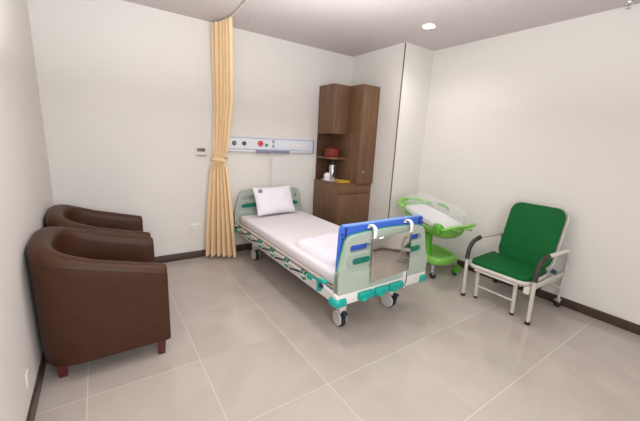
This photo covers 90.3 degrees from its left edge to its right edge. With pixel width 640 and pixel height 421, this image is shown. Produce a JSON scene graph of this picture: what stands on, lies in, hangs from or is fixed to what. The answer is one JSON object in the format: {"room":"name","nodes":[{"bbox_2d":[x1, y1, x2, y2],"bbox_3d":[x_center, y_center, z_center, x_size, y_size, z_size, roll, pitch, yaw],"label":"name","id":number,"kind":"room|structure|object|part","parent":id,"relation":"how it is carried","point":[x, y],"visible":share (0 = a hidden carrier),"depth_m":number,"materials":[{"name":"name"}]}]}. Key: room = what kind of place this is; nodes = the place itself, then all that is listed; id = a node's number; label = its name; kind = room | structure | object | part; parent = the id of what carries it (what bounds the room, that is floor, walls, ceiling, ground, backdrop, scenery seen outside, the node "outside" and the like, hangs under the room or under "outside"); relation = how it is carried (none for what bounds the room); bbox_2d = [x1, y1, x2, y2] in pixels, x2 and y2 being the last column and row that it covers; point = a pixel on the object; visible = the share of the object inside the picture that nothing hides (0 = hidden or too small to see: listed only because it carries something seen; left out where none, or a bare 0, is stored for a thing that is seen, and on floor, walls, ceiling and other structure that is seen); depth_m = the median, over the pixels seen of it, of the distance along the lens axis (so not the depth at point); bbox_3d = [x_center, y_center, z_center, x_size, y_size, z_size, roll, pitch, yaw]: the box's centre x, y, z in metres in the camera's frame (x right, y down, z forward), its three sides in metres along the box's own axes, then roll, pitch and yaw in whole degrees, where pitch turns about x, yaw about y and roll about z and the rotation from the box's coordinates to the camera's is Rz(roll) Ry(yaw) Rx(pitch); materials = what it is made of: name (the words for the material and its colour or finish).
{"room":"hospital room","nodes":[
{"label":"hospital room","id":0,"kind":"room"},
{"bbox_2d":[0,0,53,420],"bbox_3d":[-0.980,-0.053,0.655,0.100,2.610,5.373,-6,15,-34],"label":"wall","id":1,"kind":"structure","parent":0,"point":[26,195],"depth_m":1.75,"materials":[{"name":"beige paint"}]},
{"bbox_2d":[24,369,29,387],"bbox_3d":[-1.444,0.828,1.571,0.009,0.072,0.060,-6,15,-34],"label":"wall outlet","id":2,"kind":"object","parent":1,"relation":"attached to","point":[27,375],"visible":1,"depth_m":1.56,"materials":[{"name":"white plastic"}]},
{"bbox_2d":[26,352,46,420],"bbox_3d":[-1.021,1.164,0.994,0.012,0.085,5.261,-6,15,-34],"label":"baseboard","id":3,"kind":"structure","parent":1,"relation":"attached to","point":[31,415],"depth_m":1.71,"materials":[{"name":"brown wood"}]},
{"bbox_2d":[27,0,352,256],"bbox_3d":[-0.836,-0.781,3.983,4.167,2.610,0.100,-6,15,-34],"label":"wall","id":4,"kind":"structure","parent":0,"point":[126,88],"depth_m":3.30,"materials":[{"name":"beige paint"}]},
{"bbox_2d":[191,223,201,229],"bbox_3d":[-1.452,0.187,3.731,0.120,0.072,0.010,-6,15,-34],"label":"wall outlet","id":5,"kind":"object","parent":4,"relation":"attached to","point":[197,225],"visible":1,"depth_m":3.73,"materials":[{"name":"white plastic"}]},
{"bbox_2d":[195,146,206,156],"bbox_3d":[-1.339,-0.666,3.586,0.123,0.117,0.017,-6,15,-34],"label":"wall thermostat","id":6,"kind":"object","parent":4,"relation":"attached to","point":[200,151],"visible":1,"depth_m":3.58,"materials":[{"name":"white plastic"}]},
{"bbox_2d":[155,241,262,262],"bbox_3d":[-1.083,0.483,4.064,3.444,0.085,0.012,-6,15,-34],"label":"baseboard","id":7,"kind":"structure","parent":4,"relation":"attached to","point":[200,253],"depth_m":3.74,"materials":[{"name":"brown wood"}]},
{"bbox_2d":[228,136,313,153],"bbox_3d":[-0.603,-0.821,4.030,1.230,0.188,0.068,-6,15,-34],"label":"panel","id":8,"kind":"object","parent":4,"relation":"attached to","point":[236,143],"visible":0.95,"depth_m":4.00,"materials":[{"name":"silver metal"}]},
{"bbox_3d":[-0.600,-0.768,4.032,1.228,0.008,0.006,-6,15,-34],"label":"blue trim","id":9,"kind":"part","parent":8,"relation":"part of","materials":[{"name":"blue plastic"}]},
{"bbox_3d":[-0.593,-0.899,4.003,1.228,0.008,0.006,-6,15,-34],"label":"blue trim","id":10,"kind":"part","parent":8,"relation":"part of","materials":[{"name":"blue plastic"}]},
{"bbox_2d":[34,246,639,420],"bbox_3d":[0.605,1.084,2.119,4.167,0.080,5.473,-6,15,-34],"label":"floor","id":11,"kind":"structure","parent":0,"point":[250,340],"depth_m":2.17,"materials":[{"name":"tile"}]},
{"bbox_2d":[44,204,150,236],"bbox_3d":[-1.885,0.355,2.763,0.679,0.816,0.729,-6,15,-34],"label":"armchair","id":12,"kind":"object","parent":11,"relation":"on","point":[61,215],"visible":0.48,"depth_m":2.81,"materials":[{"name":"brown leather"}]},
{"bbox_2d":[26,226,170,377],"bbox_3d":[-1.453,0.513,2.146,0.679,0.816,0.729,-6,15,-34],"label":"armchair","id":13,"kind":"object","parent":11,"relation":"on","point":[97,295],"visible":1,"depth_m":1.87,"materials":[{"name":"brown leather"}]},
{"bbox_3d":[-1.524,0.931,1.885,0.052,0.107,0.052,-6,15,-34],"label":"leg","id":14,"kind":"part","parent":13,"relation":"part of","materials":[{"name":"red wood"}]},
{"bbox_3d":[-1.060,0.901,2.127,0.052,0.107,0.052,-6,15,-34],"label":"leg","id":15,"kind":"part","parent":13,"relation":"part of","materials":[{"name":"red wood"}]},
{"bbox_2d":[233,187,426,326],"bbox_3d":[-0.059,0.324,3.308,1.056,0.828,2.188,-6,15,-34],"label":"hospital bed","id":16,"kind":"object","parent":11,"relation":"on","point":[351,283],"visible":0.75,"depth_m":2.49,"materials":[{"name":"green plastic"}]},
{"bbox_3d":[-0.646,-0.081,4.120,0.960,0.434,0.059,-6,15,-34],"label":"headboard","id":17,"kind":"part","parent":16,"relation":"part of","materials":[{"name":"grey plastic"}]},
{"bbox_3d":[-0.632,-0.158,4.088,0.946,0.283,0.012,-6,15,-34],"label":"edge trim","id":18,"kind":"part","parent":16,"relation":"part of","materials":[{"name":"grey plastic"}]},
{"bbox_3d":[-0.472,0.326,3.015,0.028,0.024,1.770,-6,15,-34],"label":"rail","id":19,"kind":"part","parent":16,"relation":"part of","materials":[{"name":"beige metal"}]},
{"bbox_2d":[241,211,339,283],"bbox_3d":[-0.080,0.277,3.333,0.870,0.103,1.940,-6,15,-34],"label":"mattress","id":20,"kind":"object","parent":16,"relation":"on","point":[282,230],"visible":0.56,"depth_m":3.36,"materials":[{"name":"white fabric"}]},
{"bbox_2d":[252,185,295,215],"bbox_3d":[-0.565,-0.130,3.966,0.551,0.327,0.193,-8,16,-40],"label":"pillow","id":21,"kind":"object","parent":20,"relation":"on","point":[269,200],"visible":1,"depth_m":3.90,"materials":[{"name":"white fabric"}]},
{"bbox_2d":[295,232,337,266],"bbox_3d":[0.251,0.303,2.879,0.805,0.073,0.630,-6,15,-34],"label":"duvet","id":22,"kind":"object","parent":20,"relation":"on","point":[323,248],"visible":0.33,"depth_m":2.73,"materials":[{"name":"white fabric"}]},
{"bbox_3d":[-0.076,0.386,3.344,0.970,0.095,2.112,-6,15,-34],"label":"bed frame","id":23,"kind":"part","parent":16,"relation":"part of","materials":[{"name":"white metal"}]},
{"bbox_3d":[0.350,0.627,2.352,0.150,0.060,0.070,-6,15,-34],"label":"crank handle","id":24,"kind":"part","parent":16,"relation":"part of","materials":[{"name":"teal plastic"}]},
{"bbox_3d":[0.507,0.260,2.461,0.946,0.283,0.012,-6,15,-34],"label":"edge trim","id":25,"kind":"part","parent":16,"relation":"part of","materials":[{"name":"blue plastic"}]},
{"bbox_2d":[335,214,422,271],"bbox_3d":[0.488,0.281,2.488,0.885,0.434,0.042,-6,15,-34],"label":"board","id":26,"kind":"object","parent":16,"relation":"attached to","point":[345,230],"visible":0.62,"depth_m":2.33,"materials":[{"name":"blue plastic"}]},
{"bbox_3d":[0.513,0.344,2.464,0.960,0.434,0.057,-6,15,-34],"label":"footboard","id":27,"kind":"part","parent":16,"relation":"part of","materials":[{"name":"grey plastic"}]},
{"bbox_3d":[0.481,0.615,2.440,0.150,0.060,0.070,-6,15,-34],"label":"crank handle","id":28,"kind":"part","parent":16,"relation":"part of","materials":[{"name":"teal plastic"}]},
{"bbox_2d":[368,219,413,282],"bbox_3d":[0.535,0.300,2.452,0.437,0.440,0.084,-6,15,-34],"label":"plate","id":29,"kind":"object","parent":16,"relation":"hanging from","point":[390,254],"visible":1,"depth_m":2.42,"materials":[{"name":"metal"}]},
{"bbox_3d":[0.612,0.602,2.528,0.150,0.060,0.070,-6,15,-34],"label":"crank handle","id":30,"kind":"part","parent":16,"relation":"part of","materials":[{"name":"teal plastic"}]},
{"bbox_2d":[313,83,380,225],"bbox_3d":[0.334,-0.574,4.384,0.571,2.150,0.626,-6,15,-34],"label":"storage cabinet","id":31,"kind":"object","parent":11,"relation":"on","point":[347,115],"visible":0.91,"depth_m":4.20,"materials":[{"name":"brown wood"}]},
{"bbox_3d":[0.062,-0.767,4.524,0.260,0.630,0.018,-6,15,-34],"label":"panel","id":32,"kind":"part","parent":31,"relation":"part of","materials":[{"name":"brown wood"}]},
{"bbox_2d":[317,156,345,159],"bbox_3d":[0.159,-0.729,4.386,0.260,0.025,0.328,-6,15,-34],"label":"shelf","id":33,"kind":"object","parent":31,"relation":"attached to","point":[318,157],"depth_m":4.34,"materials":[{"name":"brown wood"}]},
{"bbox_2d":[325,148,338,156],"bbox_3d":[0.161,-0.794,4.337,0.202,0.124,0.202,-6,15,-34],"label":"lidded box","id":34,"kind":"object","parent":31,"relation":"on","point":[329,152],"visible":0.94,"depth_m":4.26,"materials":[{"name":"red plastic"}]},
{"bbox_3d":[0.163,-0.828,4.329,0.202,0.056,0.202,-6,15,-34],"label":"lid","id":35,"kind":"part","parent":34,"relation":"part of","materials":[{"name":"red wicker"}]},
{"bbox_3d":[0.277,-1.306,4.127,0.256,0.613,0.018,-6,15,-34],"label":"cupboard door","id":36,"kind":"part","parent":31,"relation":"part of","materials":[{"name":"brown wood"}]},
{"bbox_2d":[314,179,370,185],"bbox_3d":[0.310,-0.404,4.444,0.571,0.020,0.573,-6,15,-34],"label":"countertop","id":37,"kind":"structure","parent":31,"relation":"on","point":[333,183],"depth_m":4.21,"materials":[{"name":"brown wood"}]},
{"bbox_2d":[334,180,349,182],"bbox_3d":[0.297,-0.392,4.274,0.176,0.029,0.126,-6,15,-34],"label":"tray","id":38,"kind":"object","parent":37,"relation":"on","point":[336,181],"visible":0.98,"depth_m":4.24,"materials":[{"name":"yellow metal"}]},
{"bbox_3d":[0.322,0.128,4.250,0.276,0.698,0.020,-6,15,-34],"label":"door","id":39,"kind":"part","parent":31,"relation":"part of","materials":[{"name":"brown wood"}]},
{"bbox_3d":[0.461,-0.283,4.241,0.563,0.107,0.020,-6,15,-34],"label":"drawer","id":40,"kind":"part","parent":31,"relation":"part of","materials":[{"name":"brown wood"}]},
{"bbox_3d":[0.556,0.105,4.408,0.283,0.698,0.020,-6,15,-34],"label":"door","id":41,"kind":"part","parent":31,"relation":"part of","materials":[{"name":"brown wood"}]},
{"bbox_3d":[0.626,-0.971,4.149,0.283,1.240,0.020,-6,15,-34],"label":"tall door","id":42,"kind":"part","parent":31,"relation":"part of","materials":[{"name":"brown wood"}]},
{"bbox_3d":[0.145,-0.423,4.409,0.260,0.016,0.260,-6,15,-34],"label":"serving plate","id":43,"kind":"object","parent":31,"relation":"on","visible":0},
{"bbox_2d":[324,172,330,179],"bbox_3d":[0.094,-0.469,4.356,0.100,0.112,0.091,0,13,-13],"label":"tea cup","id":44,"kind":"object","parent":43,"relation":"on","point":[327,175],"visible":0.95,"depth_m":4.32,"materials":[{"name":"white ceramic"}]},
{"bbox_2d":[329,161,335,179],"bbox_3d":[0.184,-0.553,4.400,0.100,0.267,0.144,-6,15,-34],"label":"flask","id":45,"kind":"object","parent":43,"relation":"on","point":[332,167],"visible":0.97,"depth_m":4.38,"materials":[{"name":"silver metal"}]},
{"bbox_2d":[398,197,475,278],"bbox_3d":[1.314,0.289,3.702,0.522,0.860,0.982,-2,14,-23],"label":"baby bassinet","id":46,"kind":"object","parent":11,"relation":"on","point":[436,255],"visible":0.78,"depth_m":3.56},
{"bbox_3d":[1.145,-0.108,3.989,0.427,0.106,0.166,-2,14,-23],"label":"handle","id":47,"kind":"part","parent":46,"relation":"part of","materials":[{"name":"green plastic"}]},
{"bbox_2d":[403,202,463,238],"bbox_3d":[1.294,0.104,3.656,0.444,0.260,0.786,-2,14,-23],"label":"tray","id":48,"kind":"object","parent":46,"relation":"on","point":[438,230],"depth_m":3.37,"materials":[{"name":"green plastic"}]},
{"bbox_2d":[405,204,462,228],"bbox_3d":[1.295,0.080,3.651,0.372,0.168,0.700,-2,14,-23],"label":"mattress","id":49,"kind":"object","parent":46,"relation":"in","point":[431,216],"visible":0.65,"depth_m":3.60,"materials":[{"name":"white fabric"}]},
{"bbox_2d":[426,201,448,210],"bbox_3d":[1.306,0.007,3.617,0.484,0.274,0.748,-6,15,-34],"label":"tub","id":50,"kind":"object","parent":46,"relation":"in","point":[439,204],"depth_m":3.81,"materials":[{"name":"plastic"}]},
{"bbox_2d":[426,243,456,264],"bbox_3d":[1.328,0.506,3.809,0.430,0.090,0.610,-2,14,-23],"label":"tray","id":51,"kind":"object","parent":46,"relation":"on","point":[438,255],"depth_m":3.60,"materials":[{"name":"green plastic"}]},
{"bbox_3d":[1.450,0.177,3.290,0.427,0.091,0.188,-2,14,-23],"label":"handle","id":52,"kind":"part","parent":46,"relation":"part of","materials":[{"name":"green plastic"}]},
{"bbox_2d":[461,201,569,325],"bbox_3d":[1.872,0.419,3.017,0.699,0.956,0.664,-6,15,-34],"label":"reclining chair","id":53,"kind":"object","parent":11,"relation":"on","point":[530,237],"visible":1,"depth_m":2.97,"materials":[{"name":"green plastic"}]},
{"bbox_3d":[1.433,0.648,3.139,0.065,0.380,0.030,-6,15,-34],"label":"leg","id":54,"kind":"part","parent":53,"relation":"part of","materials":[{"name":"grey paint"}]},
{"bbox_3d":[1.533,0.692,3.103,0.068,0.321,0.031,-6,15,-34],"label":"leg","id":55,"kind":"part","parent":53,"relation":"part of","materials":[{"name":"grey paint"}]},
{"bbox_3d":[1.675,0.345,3.232,0.605,0.208,0.024,-6,15,-34],"label":"armrest","id":56,"kind":"part","parent":53,"relation":"part of","materials":[{"name":"grey paint"}]},
{"bbox_3d":[1.586,0.604,2.883,0.022,0.021,0.385,-6,15,-34],"label":"rail","id":57,"kind":"part","parent":53,"relation":"part of","materials":[{"name":"white metal"}]},
{"bbox_3d":[1.771,0.547,3.002,0.479,0.053,0.564,-6,15,-34],"label":"seat frame","id":58,"kind":"part","parent":53,"relation":"part of","materials":[{"name":"grey paint"}]},
{"bbox_3d":[1.767,0.519,2.991,0.429,0.058,0.520,-6,15,-34],"label":"seat","id":59,"kind":"part","parent":53,"relation":"part of","materials":[{"name":"green leather"}]},
{"bbox_3d":[1.715,0.765,2.812,0.068,0.321,0.031,-6,15,-34],"label":"leg","id":60,"kind":"part","parent":53,"relation":"part of","materials":[{"name":"grey paint"}]},
{"bbox_3d":[1.766,0.770,2.663,0.065,0.380,0.030,-6,15,-34],"label":"leg","id":61,"kind":"part","parent":53,"relation":"part of","materials":[{"name":"grey paint"}]},
{"bbox_3d":[2.012,0.223,3.043,0.198,0.550,0.460,-6,15,-34],"label":"backrest","id":62,"kind":"part","parent":53,"relation":"part of","materials":[{"name":"green leather"}]},
{"bbox_3d":[2.040,0.225,3.063,0.189,0.583,0.503,-6,15,-34],"label":"frame","id":63,"kind":"part","parent":53,"relation":"part of","materials":[{"name":"grey paint"}]},
{"bbox_3d":[1.868,0.640,3.071,0.572,0.120,0.595,-6,15,-34],"label":"under frame","id":64,"kind":"part","parent":53,"relation":"part of","materials":[{"name":"grey paint"}]},
{"bbox_3d":[2.025,0.613,2.803,0.648,0.040,0.018,-6,15,-34],"label":"rail","id":65,"kind":"part","parent":53,"relation":"part of","materials":[{"name":"white metal"}]},
{"bbox_3d":[2.283,0.724,3.012,0.027,0.285,0.023,-6,15,-34],"label":"leg","id":66,"kind":"part","parent":53,"relation":"part of","materials":[{"name":"grey paint"}]},
{"bbox_3d":[2.278,0.475,2.945,0.059,0.240,0.019,-6,15,-34],"label":"post","id":67,"kind":"part","parent":53,"relation":"part of","materials":[{"name":"white metal"}]},
{"bbox_2d":[123,0,639,56],"bbox_3d":[0.739,-1.540,1.540,4.167,0.080,5.473,-6,15,-34],"label":"ceiling","id":68,"kind":"structure","parent":0,"point":[352,28],"depth_m":3.04,"materials":[{"name":"paint"}]},
{"bbox_2d":[211,0,248,22],"bbox_3d":[0.083,-1.553,1.693,0.115,0.024,4.259,-6,15,-34],"label":"rail","id":69,"kind":"object","parent":68,"relation":"attached to","point":[245,1],"visible":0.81,"depth_m":3.02,"materials":[{"name":"white metal"}]},
{"bbox_2d":[206,17,235,256],"bbox_3d":[-1.099,-0.705,3.533,0.366,2.540,0.214,5,13,8],"label":"privacy curtain","id":70,"kind":"object","parent":69,"relation":"hanging from","point":[220,234],"visible":1,"depth_m":3.52,"materials":[{"name":"beige fabric"}]},
{"bbox_2d":[422,24,435,28],"bbox_3d":[1.088,-1.838,3.179,0.136,0.008,0.136,-6,15,-34],"label":"recessed light","id":71,"kind":"object","parent":68,"relation":"in","point":[425,26],"visible":1,"depth_m":3.18,"materials":[{"name":"white plastic"}]},
{"bbox_2d":[625,1,634,9],"bbox_3d":[2.407,-1.596,2.479,0.056,0.046,0.055,-6,15,-34],"label":"sprinkler","id":72,"kind":"object","parent":68,"relation":"attached to","point":[628,3],"visible":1,"depth_m":2.47,"materials":[{"name":"silver metal"}]},
{"bbox_2d":[351,42,433,220],"bbox_3d":[0.884,-0.811,4.519,0.523,2.610,0.957,-6,15,-34],"label":"wall","id":73,"kind":"structure","parent":0,"point":[382,68],"depth_m":4.08,"materials":[{"name":"beige paint"}]},
{"bbox_2d":[388,43,405,217],"bbox_3d":[0.936,-0.721,3.983,0.009,2.530,0.012,-6,15,-34],"label":"trim","id":74,"kind":"structure","parent":73,"relation":"attached to","point":[405,43],"depth_m":3.91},
{"bbox_2d":[417,3,639,324],"bbox_3d":[2.380,-0.382,2.923,0.100,2.610,5.373,-6,15,-34],"label":"wall","id":75,"kind":"structure","parent":0,"point":[549,114],"depth_m":3.02,"materials":[{"name":"beige paint"}]},
{"bbox_2d":[457,259,639,334],"bbox_3d":[2.515,0.943,2.815,0.012,0.085,4.304,-6,15,-34],"label":"baseboard","id":76,"kind":"structure","parent":75,"relation":"attached to","point":[629,326],"depth_m":2.92,"materials":[{"name":"brown wood"}]}
]}

